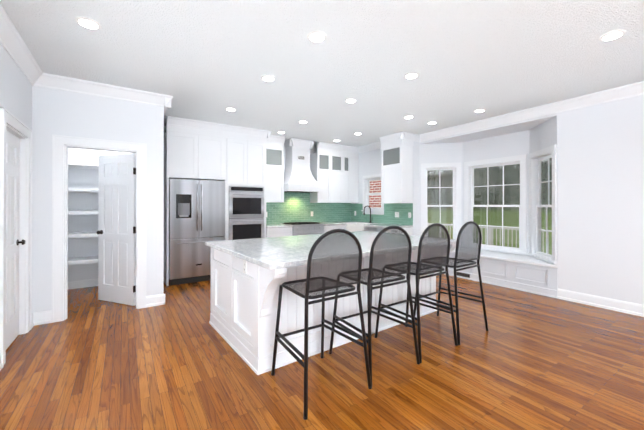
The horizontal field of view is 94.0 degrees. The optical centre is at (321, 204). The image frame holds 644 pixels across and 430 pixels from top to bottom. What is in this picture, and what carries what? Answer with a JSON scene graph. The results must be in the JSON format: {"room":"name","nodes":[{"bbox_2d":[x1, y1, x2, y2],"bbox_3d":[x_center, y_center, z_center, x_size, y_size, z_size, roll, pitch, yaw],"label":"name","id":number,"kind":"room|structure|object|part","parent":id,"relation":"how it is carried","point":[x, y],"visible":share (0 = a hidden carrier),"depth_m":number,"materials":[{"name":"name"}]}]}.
{"room":"kitchen","nodes":[
{"label":"kitchen","id":0,"kind":"room"},
{"bbox_2d":[0,44,31,129],"bbox_3d":[-1.607,-0.065,0.782,0.120,2.800,9.590,0,0,-33],"label":"wall","id":1,"kind":"structure","parent":0,"point":[15,92],"depth_m":2.80,"materials":[{"name":"white paint"}]},
{"bbox_2d":[6,130,19,348],"bbox_3d":[-2.946,0.328,2.803,0.035,2.012,0.686,0,0,-33],"label":"hall door","id":2,"kind":"structure","parent":1,"relation":"in","point":[12,221],"depth_m":2.93,"materials":[{"name":"white wood"}]},
{"bbox_2d":[16,240,25,244],"bbox_3d":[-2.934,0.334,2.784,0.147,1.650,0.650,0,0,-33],"label":"door handle","id":3,"kind":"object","parent":2,"relation":"attached to","point":[22,242],"depth_m":3.05,"materials":[{"name":"brown metal"}]},
{"bbox_2d":[0,107,31,367],"bbox_3d":[-2.931,0.272,2.813,0.146,2.140,0.920,0,0,-33],"label":"door frame","id":4,"kind":"structure","parent":1,"relation":"attached to","point":[14,126],"depth_m":3.11,"materials":[{"name":"white wood"}]},
{"bbox_2d":[0,4,43,87],"bbox_3d":[-1.061,-1.400,0.159,0.100,0.135,7.700,0,0,-33],"label":"crown molding","id":5,"kind":"structure","parent":1,"relation":"attached to","point":[12,43],"depth_m":2.72,"materials":[{"name":"white wood"}]},
{"bbox_2d":[32,86,151,312],"bbox_3d":[-2.767,-0.055,3.713,1.170,2.800,0.120,0,0,-33],"label":"wall","id":6,"kind":"structure","parent":0,"point":[60,112],"depth_m":3.46,"materials":[{"name":"white paint"}]},
{"bbox_2d":[52,134,146,322],"bbox_3d":[-2.718,0.275,3.728,0.930,2.140,0.146,0,0,-33],"label":"door frame","id":7,"kind":"structure","parent":6,"relation":"attached to","point":[61,144],"depth_m":3.52,"materials":[{"name":"white wood"}]},
{"bbox_2d":[44,73,172,107],"bbox_3d":[-2.560,-1.387,3.722,1.280,0.135,0.100,0,0,-33],"label":"crown molding","id":8,"kind":"structure","parent":6,"relation":"attached to","point":[51,81],"depth_m":3.66,"materials":[{"name":"white wood"}]},
{"bbox_2d":[98,153,135,305],"bbox_3d":[-2.811,0.329,4.120,0.715,2.020,0.035,0,0,22],"label":"pantry door","id":9,"kind":"structure","parent":6,"relation":"in","point":[117,239],"depth_m":4.09,"materials":[{"name":"white wood"}]},
{"bbox_2d":[96,168,135,292],"bbox_3d":[-2.791,0.338,4.112,0.679,1.650,0.147,0,0,22],"label":"hardware piece","id":10,"kind":"object","parent":9,"relation":"attached to","point":[134,230],"depth_m":3.99,"materials":[{"name":"brown metal"}]},
{"bbox_2d":[152,105,163,295],"bbox_3d":[-2.646,-0.051,4.709,0.130,2.800,1.650,0,0,-33],"label":"wall","id":11,"kind":"structure","parent":0,"point":[157,111],"depth_m":4.02,"materials":[{"name":"white paint"}]},
{"bbox_2d":[159,293,165,304],"bbox_3d":[-2.370,1.277,4.424,0.022,0.140,0.922,0,0,-33],"label":"baseboard","id":12,"kind":"structure","parent":11,"relation":"attached to","point":[162,296],"depth_m":4.03,"materials":[{"name":"white wood"}]},
{"bbox_2d":[68,126,339,281],"bbox_3d":[-1.634,-0.045,6.436,6.300,2.800,0.120,0,0,-33],"label":"wall","id":13,"kind":"structure","parent":0,"point":[83,178],"depth_m":4.89,"materials":[{"name":"white paint"}]},
{"bbox_2d":[266,146,283,201],"bbox_3d":[-1.133,-0.630,6.491,0.527,1.170,0.336,0,0,-33],"label":"upper cabinet","id":14,"kind":"object","parent":13,"relation":"attached to","point":[274,156],"depth_m":6.39,"materials":[{"name":"white paint"}]},
{"bbox_2d":[284,138,321,192],"bbox_3d":[-0.502,-0.861,6.793,0.850,1.161,0.528,0,0,-33],"label":"range hood","id":15,"kind":"object","parent":13,"relation":"attached to","point":[299,177],"visible":0.94,"depth_m":6.69,"materials":[{"name":"white paint"}]},
{"bbox_2d":[284,156,312,192],"bbox_3d":[-0.504,-0.682,6.796,0.744,0.804,0.420,0,0,-33],"label":"vent","id":16,"kind":"object","parent":15,"relation":"attached to","point":[297,169],"depth_m":6.69,"materials":[{"name":"white wood"}]},
{"bbox_2d":[266,192,350,223],"bbox_3d":[-0.339,0.078,7.207,2.644,0.716,0.016,0,0,-33],"label":"backsplash","id":17,"kind":"structure","parent":13,"relation":"attached to","point":[296,207],"depth_m":7.14,"materials":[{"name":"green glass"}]},
{"bbox_2d":[310,152,333,202],"bbox_3d":[-0.019,-0.628,7.226,0.427,1.170,0.336,0,0,-33],"label":"upper cabinet","id":18,"kind":"object","parent":13,"relation":"attached to","point":[321,164],"depth_m":7.11,"materials":[{"name":"white paint"}]},
{"bbox_2d":[334,154,345,202],"bbox_3d":[0.267,-0.627,7.415,0.484,1.170,0.336,0,0,-33],"label":"upper cabinet","id":19,"kind":"object","parent":13,"relation":"attached to","point":[336,176],"depth_m":7.33,"materials":[{"name":"white paint"}]},
{"bbox_2d":[317,142,358,156],"bbox_3d":[0.428,-1.326,7.304,1.257,0.227,0.110,0,0,-33],"label":"crown molding","id":20,"kind":"structure","parent":19,"relation":"on","point":[322,147],"depth_m":7.26,"materials":[{"name":"white paint"}]},
{"bbox_2d":[346,156,349,202],"bbox_3d":[0.492,-0.627,7.563,0.282,1.170,0.336,0,0,-33],"label":"upper cabinet","id":21,"kind":"object","parent":13,"relation":"attached to","point":[347,157],"depth_m":7.47,"materials":[{"name":"white paint"}]},
{"bbox_2d":[0,274,643,429],"bbox_3d":[1.265,1.371,2.672,7.760,0.060,9.950,0,0,-33],"label":"floor","id":22,"kind":"structure","parent":0,"point":[526,361],"depth_m":2.37,"materials":[{"name":"brown wood"}]},
{"bbox_2d":[68,161,98,288],"bbox_3d":[-3.513,0.349,4.880,1.142,2.000,0.400,0,0,-33],"label":"shelf","id":23,"kind":"object","parent":22,"relation":"on","point":[87,259],"depth_m":4.56,"materials":[{"name":"white wood"}]},
{"bbox_2d":[164,131,225,285],"bbox_3d":[-2.338,0.066,5.508,0.972,2.570,0.645,0,0,-33],"label":"tall cabinet","id":24,"kind":"object","parent":22,"relation":"on","point":[193,156],"visible":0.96,"depth_m":5.20,"materials":[{"name":"white paint"}]},
{"bbox_2d":[167,116,285,147],"bbox_3d":[-1.684,-1.331,5.722,2.296,0.227,0.425,0,0,-33],"label":"crown molding","id":25,"kind":"structure","parent":24,"relation":"on","point":[184,125],"depth_m":5.45,"materials":[{"name":"white paint"}]},
{"bbox_3d":[-1.033,-1.329,6.341,0.527,0.227,0.110,0,0,-33],"label":"crown moulding on the upper cabinet","id":26,"kind":"part","parent":25,"relation":"part of","materials":[{"name":"white wood"}]},
{"bbox_2d":[169,179,224,284],"bbox_3d":[-2.299,0.458,5.454,0.906,1.763,0.746,0,0,-33],"label":"refrigerator","id":27,"kind":"object","parent":22,"relation":"on","point":[196,215],"visible":0.81,"depth_m":5.14,"materials":[{"name":"silver metal"}]},
{"bbox_2d":[226,138,265,239],"bbox_3d":[-1.601,0.068,5.994,0.790,2.570,0.645,0,0,-33],"label":"tall cabinet","id":28,"kind":"object","parent":22,"relation":"on","point":[245,163],"visible":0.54,"depth_m":5.71,"materials":[{"name":"white paint"}]},
{"bbox_2d":[229,186,263,239],"bbox_3d":[-1.575,0.213,5.955,0.682,1.110,0.678,0,0,-33],"label":"wall oven","id":29,"kind":"object","parent":28,"relation":"in","point":[246,212],"visible":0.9,"depth_m":5.71,"materials":[{"name":"silver metal"}]},
{"bbox_2d":[266,227,291,237],"bbox_3d":[-1.029,0.914,6.368,0.570,0.880,0.645,0,0,-33],"label":"base cabinet","id":30,"kind":"object","parent":22,"relation":"on","point":[277,232],"depth_m":6.09,"materials":[{"name":"white paint"}]},
{"bbox_2d":[266,221,412,227],"bbox_3d":[0.219,0.454,6.358,2.642,0.040,2.042,0,0,-33],"label":"countertop","id":31,"kind":"structure","parent":30,"relation":"on","point":[380,225],"depth_m":6.52,"materials":[{"name":"white stone"}]},
{"bbox_2d":[346,223,367,231],"bbox_3d":[0.889,0.591,7.009,0.490,0.280,0.796,0,0,-33],"label":"sink","id":32,"kind":"object","parent":31,"relation":"in","point":[352,227],"visible":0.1,"depth_m":6.86,"materials":[{"name":"white ceramic"}]},
{"bbox_2d":[363,206,372,222],"bbox_3d":[1.094,0.231,7.112,0.242,0.412,0.108,0,0,-33],"label":"faucet","id":33,"kind":"object","parent":31,"relation":"on","point":[370,221],"visible":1,"depth_m":7.16,"materials":[{"name":"brown metal"}]},
{"bbox_2d":[280,222,323,235],"bbox_3d":[-0.443,0.873,6.697,0.760,0.940,0.729,0,0,-33],"label":"range","id":34,"kind":"object","parent":22,"relation":"on","point":[304,228],"visible":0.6,"depth_m":6.45,"materials":[{"name":"silver metal"}]},
{"bbox_2d":[271,229,371,419],"bbox_3d":[-0.034,0.754,2.270,0.578,1.174,0.587,0,0,-34],"label":"bar stool","id":35,"kind":"object","parent":22,"relation":"on","point":[329,281],"visible":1,"depth_m":2.10,"materials":[{"name":"black metal"}]},
{"bbox_3d":[-0.037,0.629,2.275,0.424,0.018,0.430,0,0,-34],"label":"seat","id":36,"kind":"part","parent":35,"relation":"part of","materials":[{"name":"black metal"}]},
{"bbox_2d":[324,225,337,232],"bbox_3d":[0.012,0.917,7.055,0.384,0.880,0.645,0,0,-33],"label":"base cabinet","id":37,"kind":"object","parent":22,"relation":"on","point":[326,228],"depth_m":6.79,"materials":[{"name":"white paint"}]},
{"bbox_2d":[364,227,385,231],"bbox_3d":[1.310,0.912,6.414,0.645,0.860,0.642,0,0,-33],"label":"dishwasher","id":38,"kind":"object","parent":37,"relation":"in","point":[374,229],"visible":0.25,"depth_m":6.29,"materials":[{"name":"silver metal"}]},
{"bbox_2d":[209,243,455,374],"bbox_3d":[0.169,0.904,3.503,2.444,0.880,1.567,0,0,-36],"label":"kitchen island","id":39,"kind":"object","parent":22,"relation":"on","point":[249,277],"depth_m":2.75,"materials":[{"name":"white paint"}]},
{"bbox_2d":[243,260,246,273],"bbox_3d":[-0.668,0.541,2.603,0.008,0.115,0.072,0,0,-36],"label":"outlet","id":40,"kind":"object","parent":39,"relation":"attached to","point":[244,262],"depth_m":2.60,"materials":[{"name":"white plastic"}]},
{"bbox_2d":[205,231,460,270],"bbox_3d":[0.168,0.444,3.506,2.520,0.040,1.620,0,0,-36],"label":"island countertop","id":41,"kind":"structure","parent":39,"relation":"on","point":[273,254],"depth_m":2.95,"materials":[{"name":"white stone"}]},
{"bbox_2d":[338,225,345,229],"bbox_3d":[0.243,0.917,7.207,0.414,0.880,0.645,0,0,-33],"label":"base cabinet","id":42,"kind":"object","parent":22,"relation":"on","point":[339,226],"depth_m":6.98,"materials":[{"name":"white paint"}]},
{"bbox_2d":[329,225,419,384],"bbox_3d":[0.429,0.755,2.611,0.578,1.174,0.586,0,0,-34],"label":"bar stool","id":43,"kind":"object","parent":22,"relation":"on","point":[370,278],"visible":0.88,"depth_m":2.44,"materials":[{"name":"black metal"}]},
{"bbox_3d":[0.426,0.630,2.616,0.424,0.018,0.430,0,0,-34],"label":"seat","id":44,"kind":"part","parent":43,"relation":"part of","materials":[{"name":"black metal"}]},
{"bbox_2d":[375,223,457,362],"bbox_3d":[0.898,0.757,2.944,0.578,1.174,0.587,0,0,-35],"label":"bar stool","id":45,"kind":"object","parent":22,"relation":"on","point":[436,238],"visible":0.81,"depth_m":2.79,"materials":[{"name":"black metal"}]},
{"bbox_3d":[0.895,0.631,2.948,0.424,0.018,0.430,0,0,-35],"label":"seat","id":46,"kind":"part","parent":45,"relation":"part of","materials":[{"name":"black metal"}]},
{"bbox_2d":[414,221,488,344],"bbox_3d":[1.372,0.758,3.269,0.578,1.174,0.587,0,0,-36],"label":"bar stool","id":47,"kind":"object","parent":22,"relation":"on","point":[455,260],"visible":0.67,"depth_m":3.11,"materials":[{"name":"black metal"}]},
{"bbox_3d":[1.369,0.632,3.274,0.424,0.018,0.430,0,0,-36],"label":"seat","id":48,"kind":"part","parent":47,"relation":"part of","materials":[{"name":"black metal"}]},
{"bbox_2d":[438,248,557,297],"bbox_3d":[2.956,1.116,5.483,0.629,0.470,2.412,0,0,-33],"label":"window seat","id":49,"kind":"object","parent":22,"relation":"on","point":[529,274],"visible":0.69,"depth_m":4.83,"materials":[{"name":"white paint"}]},
{"bbox_2d":[456,272,469,277],"bbox_3d":[2.569,1.286,5.515,0.006,0.070,0.300,0,0,-33],"label":"vent grille","id":50,"kind":"object","parent":49,"relation":"attached to","point":[459,274],"depth_m":5.49,"materials":[{"name":"silver metal"}]},
{"bbox_2d":[0,0,643,146],"bbox_3d":[0.973,-1.509,2.489,6.660,0.100,9.950,0,0,-33],"label":"ceiling","id":51,"kind":"structure","parent":0,"point":[206,60],"depth_m":2.94,"materials":[{"name":"white paint"}]},
{"bbox_2d":[75,17,100,29],"bbox_3d":[-1.882,-1.455,2.421,0.170,0.008,0.170,0,0,-33],"label":"recessed light","id":52,"kind":"object","parent":51,"relation":"in","point":[85,22],"visible":0.98,"depth_m":2.41,"materials":[{"name":"white plastic"}]},
{"bbox_2d":[225,107,236,110],"bbox_3d":[-1.389,-1.447,4.579,0.170,0.008,0.170,0,0,-33],"label":"recessed light","id":53,"kind":"object","parent":51,"relation":"in","point":[230,109],"visible":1,"depth_m":4.57,"materials":[{"name":"white plastic"}]},
{"bbox_2d":[261,75,275,81],"bbox_3d":[-0.620,-1.451,3.469,0.170,0.008,0.170,0,0,-33],"label":"recessed light","id":54,"kind":"object","parent":51,"relation":"in","point":[268,78],"visible":1,"depth_m":3.45,"materials":[{"name":"white plastic"}]},
{"bbox_2d":[307,31,326,42],"bbox_3d":[-0.045,-1.454,2.614,0.170,0.008,0.170,0,0,-33],"label":"recessed light","id":55,"kind":"object","parent":51,"relation":"in","point":[316,36],"visible":1,"depth_m":2.60,"materials":[{"name":"white plastic"}]},
{"bbox_2d":[345,98,356,102],"bbox_3d":[0.404,-1.448,4.204,0.170,0.008,0.170,0,0,-33],"label":"recessed light","id":56,"kind":"object","parent":51,"relation":"in","point":[351,100],"visible":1,"depth_m":4.18,"materials":[{"name":"white plastic"}]},
{"bbox_2d":[404,72,418,78],"bbox_3d":[1.010,-1.451,3.394,0.170,0.008,0.170,0,0,-33],"label":"recessed light","id":57,"kind":"object","parent":51,"relation":"in","point":[412,75],"visible":1,"depth_m":3.37,"materials":[{"name":"white plastic"}]},
{"bbox_2d":[473,109,485,112],"bbox_3d":[2.437,-1.447,4.646,0.170,0.008,0.170,0,0,-33],"label":"recessed light","id":58,"kind":"object","parent":51,"relation":"in","point":[479,110],"visible":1,"depth_m":4.62,"materials":[{"name":"white plastic"}]},
{"bbox_2d":[599,30,625,40],"bbox_3d":[2.507,-1.454,2.596,0.170,0.008,0.170,0,0,-33],"label":"recessed light","id":59,"kind":"object","parent":51,"relation":"in","point":[612,35],"visible":1,"depth_m":2.58,"materials":[{"name":"white plastic"}]},
{"bbox_2d":[351,141,418,235],"bbox_3d":[1.426,-0.043,7.227,0.320,2.800,2.170,0,0,-33],"label":"wall","id":60,"kind":"structure","parent":0,"point":[369,162],"depth_m":7.05,"materials":[{"name":"white paint"}]},
{"bbox_2d":[350,156,357,202],"bbox_3d":[0.707,-0.626,7.705,0.348,1.170,0.336,0,0,-33],"label":"upper cabinet","id":61,"kind":"object","parent":60,"relation":"attached to","point":[353,160],"depth_m":7.59,"materials":[{"name":"white paint"}]},
{"bbox_2d":[358,142,380,152],"bbox_3d":[1.212,-1.375,7.174,0.100,0.135,1.150,0,0,-33],"label":"crown molding","id":62,"kind":"structure","parent":60,"relation":"attached to","point":[377,145],"depth_m":7.24,"materials":[{"name":"white wood"}]},
{"bbox_2d":[361,174,383,214],"bbox_3d":[1.260,-0.238,7.256,0.165,0.950,0.760,0,0,-33],"label":"window","id":63,"kind":"structure","parent":60,"relation":"in","point":[367,179],"depth_m":7.38,"materials":[{"name":"white"}]},
{"bbox_3d":[1.292,-0.253,7.277,0.034,0.672,0.472,0,0,-33],"label":"glass","id":64,"kind":"part","parent":63,"relation":"part of","materials":[{"name":"clear glass"}]},
{"bbox_2d":[351,203,412,224],"bbox_3d":[1.326,0.208,7.069,0.015,0.456,2.010,0,0,-33],"label":"backsplash","id":65,"kind":"structure","parent":60,"relation":"attached to","point":[394,213],"depth_m":6.75,"materials":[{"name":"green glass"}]},
{"bbox_2d":[382,144,412,202],"bbox_3d":[1.585,-0.621,6.384,0.336,1.190,0.576,0,0,-33],"label":"upper cabinet","id":66,"kind":"object","parent":60,"relation":"attached to","point":[397,160],"depth_m":6.20,"materials":[{"name":"white paint"}]},
{"bbox_2d":[379,131,406,148],"bbox_3d":[1.457,-1.330,6.248,0.110,0.227,0.666,0,0,-33],"label":"crown molding","id":67,"kind":"structure","parent":66,"relation":"on","point":[404,138],"depth_m":6.19,"materials":[{"name":"white paint"}]},
{"bbox_2d":[405,132,419,145],"bbox_3d":[1.875,-1.330,6.191,0.476,0.227,0.110,0,0,-33],"label":"crown molding","id":68,"kind":"structure","parent":66,"relation":"on","point":[411,137],"depth_m":6.17,"materials":[{"name":"white paint"}]},
{"bbox_2d":[419,142,462,241],"bbox_3d":[2.514,-0.046,6.311,0.908,2.800,0.120,0,0,12],"label":"wall","id":69,"kind":"structure","parent":0,"point":[442,153],"depth_m":6.26,"materials":[{"name":"white paint"}]},
{"bbox_2d":[429,119,548,143],"bbox_3d":[3.107,-1.363,5.591,0.680,0.170,2.520,0,0,-33],"label":"ceiling","id":70,"kind":"structure","parent":0,"point":[514,129],"depth_m":5.42,"materials":[{"name":"white paint"}]},
{"bbox_2d":[463,130,528,255],"bbox_3d":[3.274,-0.048,5.697,0.120,2.800,1.340,0,0,-33],"label":"wall","id":71,"kind":"structure","parent":0,"point":[510,144],"depth_m":5.55,"materials":[{"name":"white paint"}]},
{"bbox_2d":[421,145,556,264],"bbox_3d":[3.013,0.034,5.524,0.745,1.795,2.577,0,0,-33],"label":"window","id":72,"kind":"structure","parent":71,"relation":"in","point":[469,182],"depth_m":5.44,"materials":[{"name":"white wood"}]},
{"bbox_3d":[2.487,0.029,6.331,0.512,1.502,0.034,0,0,12],"label":"glass","id":73,"kind":"part","parent":72,"relation":"part of","materials":[{"name":"clear glass"}]},
{"bbox_3d":[3.286,0.027,5.705,0.034,1.502,0.852,0,0,-33],"label":"glass","id":74,"kind":"part","parent":72,"relation":"part of","materials":[{"name":"clear glass"}]},
{"bbox_3d":[3.548,0.024,4.723,0.034,1.502,0.512,0,0,12],"label":"glass","id":75,"kind":"part","parent":72,"relation":"part of","materials":[{"name":"clear glass"}]},
{"bbox_2d":[419,95,643,304],"bbox_3d":[4.149,-0.056,3.279,0.120,2.800,7.420,0,0,-33],"label":"wall","id":76,"kind":"structure","parent":0,"point":[600,155],"depth_m":3.93,"materials":[{"name":"white paint"}]},
{"bbox_2d":[420,81,643,141],"bbox_3d":[4.025,-1.389,3.273,0.100,0.135,7.300,0,0,-33],"label":"crown molding","id":77,"kind":"structure","parent":76,"relation":"attached to","point":[635,89],"depth_m":4.38,"materials":[{"name":"white wood"}]},
{"bbox_2d":[557,289,643,316],"bbox_3d":[4.715,1.270,2.288,0.022,0.140,4.850,0,0,-33],"label":"baseboard","id":78,"kind":"structure","parent":76,"relation":"attached to","point":[592,300],"depth_m":3.91,"materials":[{"name":"white wood"}]},
{"bbox_2d":[529,116,557,265],"bbox_3d":[3.539,-0.051,4.756,0.120,2.800,0.908,0,0,12],"label":"wall","id":79,"kind":"structure","parent":0,"point":[543,135],"depth_m":4.60,"materials":[{"name":"white paint"}]},
{"label":"outside","id":80,"kind":"structure","parent":0,"visible":0},
{"bbox_2d":[427,158,551,226],"bbox_3d":[16.828,-8.547,34.923,0.100,24.000,100.000,0,0,-33],"label":"trees","id":81,"kind":"object","parent":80,"point":[514,199],"depth_m":32.43,"materials":[{"name":"green plant"}]},
{"bbox_2d":[429,221,551,254],"bbox_3d":[5.433,2.152,27.370,27.200,0.050,100.000,0,0,-33],"label":"lawn","id":82,"kind":"structure","parent":80,"point":[514,238],"depth_m":20.36,"materials":[{"name":"green plant"}]},
{"bbox_2d":[369,180,380,207],"bbox_3d":[1.312,-0.538,9.927,0.100,5.190,3.600,0,0,-33],"label":"brick wall","id":83,"kind":"structure","parent":82,"relation":"on","point":[376,200],"depth_m":9.31,"materials":[{"name":"red brick"}]},
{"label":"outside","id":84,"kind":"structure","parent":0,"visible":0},
{"bbox_2d":[428,222,551,253],"bbox_3d":[3.402,1.124,9.267,3.930,0.920,16.007,0,0,-33],"label":"deck railing","id":85,"kind":"object","parent":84,"point":[490,229],"depth_m":9.57,"materials":[{"name":"white wood"}]}
]}

